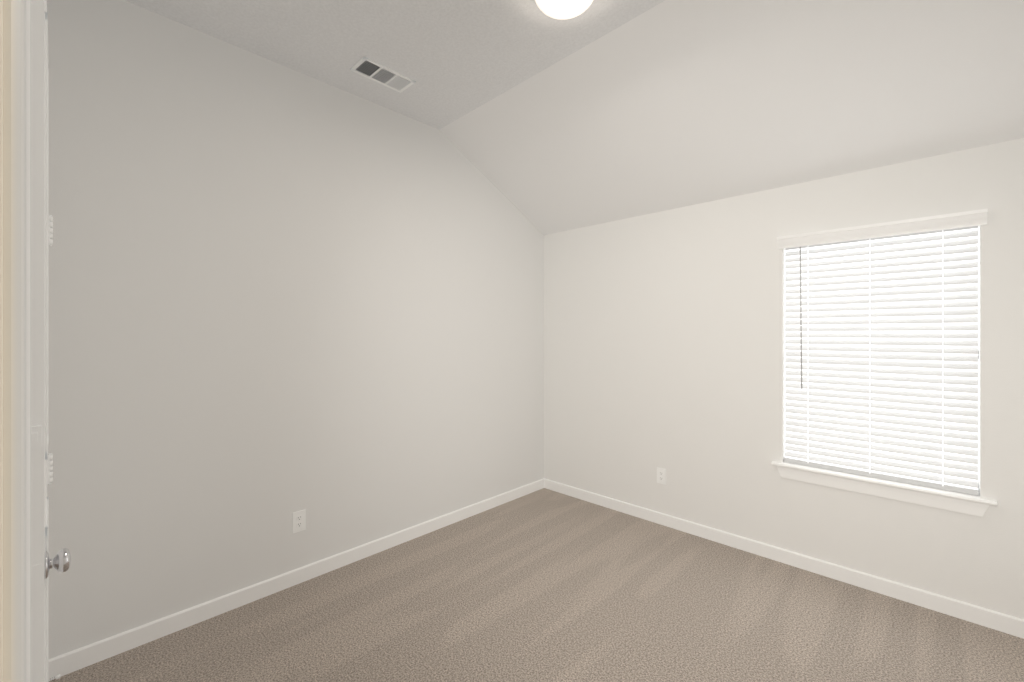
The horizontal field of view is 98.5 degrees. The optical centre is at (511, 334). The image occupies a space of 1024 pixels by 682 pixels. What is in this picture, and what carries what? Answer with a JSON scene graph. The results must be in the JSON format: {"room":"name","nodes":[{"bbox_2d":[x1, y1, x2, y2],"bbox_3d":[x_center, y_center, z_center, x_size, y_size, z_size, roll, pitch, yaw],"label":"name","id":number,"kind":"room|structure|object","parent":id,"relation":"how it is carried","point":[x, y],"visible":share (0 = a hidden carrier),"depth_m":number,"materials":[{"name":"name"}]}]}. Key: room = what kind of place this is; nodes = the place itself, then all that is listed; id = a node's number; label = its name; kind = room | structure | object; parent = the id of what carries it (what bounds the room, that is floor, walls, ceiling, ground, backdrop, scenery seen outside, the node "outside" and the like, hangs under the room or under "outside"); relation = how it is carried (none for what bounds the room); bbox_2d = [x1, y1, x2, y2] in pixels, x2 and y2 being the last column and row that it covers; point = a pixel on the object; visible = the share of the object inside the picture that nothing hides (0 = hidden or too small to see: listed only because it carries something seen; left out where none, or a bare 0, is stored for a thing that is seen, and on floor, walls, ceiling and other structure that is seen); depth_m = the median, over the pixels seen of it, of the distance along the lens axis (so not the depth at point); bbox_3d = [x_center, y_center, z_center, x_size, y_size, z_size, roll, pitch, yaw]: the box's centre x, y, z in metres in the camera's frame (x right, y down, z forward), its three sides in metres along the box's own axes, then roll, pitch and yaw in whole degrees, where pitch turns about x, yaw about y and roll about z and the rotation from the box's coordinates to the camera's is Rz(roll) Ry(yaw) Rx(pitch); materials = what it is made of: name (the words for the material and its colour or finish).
{"room":"empty bedroom","nodes":[
{"label":"empty bedroom","id":0,"kind":"room"},
{"bbox_2d":[47,0,543,658],"bbox_3d":[-0.904,-0.147,3.102,0.140,3.250,3.628,0,0,44],"label":"wall","id":1,"kind":"structure","parent":0,"point":[279,294],"depth_m":2.43,"materials":[{"name":"white paint"}]},
{"bbox_2d":[49,478,544,680],"bbox_3d":[-0.856,1.435,3.042,0.013,0.087,3.330,0,0,44],"label":"baseboard","id":2,"kind":"structure","parent":1,"relation":"attached to","point":[83,657],"depth_m":2.43,"materials":[{"name":"white paint"}]},
{"bbox_2d":[293,509,305,532],"bbox_3d":[-1.265,1.113,2.622,0.007,0.120,0.074,0,0,44],"label":"electrical outlet","id":3,"kind":"object","parent":1,"relation":"attached to","point":[299,520],"visible":1,"depth_m":2.62,"materials":[{"name":"white plastic"}]},
{"bbox_2d":[125,0,664,129],"bbox_3d":[-0.128,-1.622,1.394,3.630,0.120,2.250,0,0,44],"label":"ceiling","id":4,"kind":"structure","parent":0,"point":[455,59],"depth_m":2.32,"materials":[{"name":"paint"}]},
{"bbox_2d":[350,56,415,92],"bbox_3d":[-0.774,-1.556,2.659,0.173,0.012,0.340,0,0,44],"label":"ceiling vent","id":5,"kind":"object","parent":4,"relation":"in","point":[364,66],"visible":1,"depth_m":2.65,"materials":[{"name":"white metal"}]},
{"bbox_2d":[535,0,592,19],"bbox_3d":[0.238,-1.508,1.974,0.298,0.107,0.298,0,0,44],"label":"ceiling light fixture","id":6,"kind":"object","parent":4,"relation":"attached to","point":[562,9],"visible":1,"depth_m":1.98,"materials":[{"name":"white glass"}]},
{"bbox_2d":[49,488,1023,681],"bbox_3d":[-0.156,1.503,1.364,3.630,0.050,5.088,0,0,44],"label":"floor","id":7,"kind":"structure","parent":0,"point":[544,585],"depth_m":2.25,"materials":[{"name":"beige carpet"}]},
{"bbox_2d":[440,0,1023,234],"bbox_3d":[1.096,-1.300,2.660,3.630,0.823,1.484,0,0,44],"label":"ceiling","id":8,"kind":"structure","parent":0,"point":[667,105],"depth_m":2.38,"materials":[{"name":"white paint"}]},
{"bbox_2d":[544,138,1023,619],"bbox_3d":[1.562,-0.147,3.144,3.350,3.250,0.140,0,0,44],"label":"wall","id":9,"kind":"structure","parent":0,"point":[664,339],"depth_m":3.00,"materials":[{"name":"white paint"}]},
{"bbox_2d":[657,467,665,484],"bbox_3d":[1.162,1.103,3.429,0.074,0.120,0.007,0,0,44],"label":"outlet","id":10,"kind":"object","parent":9,"relation":"attached to","point":[661,475],"visible":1,"depth_m":3.42,"materials":[{"name":"white plastic"}]},
{"bbox_2d":[545,479,1023,638],"bbox_3d":[1.510,1.435,3.089,3.350,0.087,0.013,0,0,44],"label":"baseboard","id":11,"kind":"structure","parent":9,"relation":"attached to","point":[1011,625],"depth_m":2.70,"materials":[{"name":"white paint"}]},
{"bbox_2d":[777,209,987,495],"bbox_3d":[2.080,0.102,2.562,0.927,1.458,0.126,0,0,44],"label":"window blinds","id":12,"kind":"object","parent":9,"relation":"attached to","point":[881,350],"visible":1,"depth_m":2.53,"materials":[{"name":"white plastic"}]},
{"bbox_2d":[777,466,988,516],"bbox_3d":[2.067,0.891,2.549,0.944,0.072,0.015,0,0,44],"label":"trim","id":13,"kind":"structure","parent":9,"relation":"attached to","point":[950,504],"depth_m":2.48,"materials":[{"name":"white paint"}]},
{"bbox_2d":[771,461,996,505],"bbox_3d":[2.096,0.844,2.578,0.993,0.022,0.143,0,0,44],"label":"window sill","id":14,"kind":"structure","parent":9,"relation":"attached to","point":[928,490],"depth_m":2.47,"materials":[{"name":"white paint"}]},
{"bbox_2d":[978,226,978,491],"bbox_3d":[2.158,0.108,2.642,0.881,1.450,0.035,0,0,44],"label":"window","id":15,"kind":"structure","parent":9,"relation":"in","point":[978,358],"depth_m":2.33,"materials":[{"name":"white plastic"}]},
{"bbox_3d":[-0.846,-0.147,0.650,3.350,3.250,0.181,0,0,44],"label":"wall","id":16,"kind":"structure","parent":0,"visible":0},
{"bbox_2d":[0,0,30,681],"bbox_3d":[-0.031,0.409,-0.125,0.996,2.138,0.201,0,0,44],"label":"door frame","id":17,"kind":"structure","parent":16,"relation":"attached to","point":[15,340],"depth_m":0.24,"materials":[{"name":"paint"}]},
{"bbox_2d":[31,0,70,681],"bbox_3d":[-1.246,0.246,1.185,0.536,2.440,0.080,0,0,44],"label":"door","id":18,"kind":"structure","parent":16,"relation":"in","point":[42,563],"depth_m":1.01,"materials":[{"name":"white paint"}]}
]}

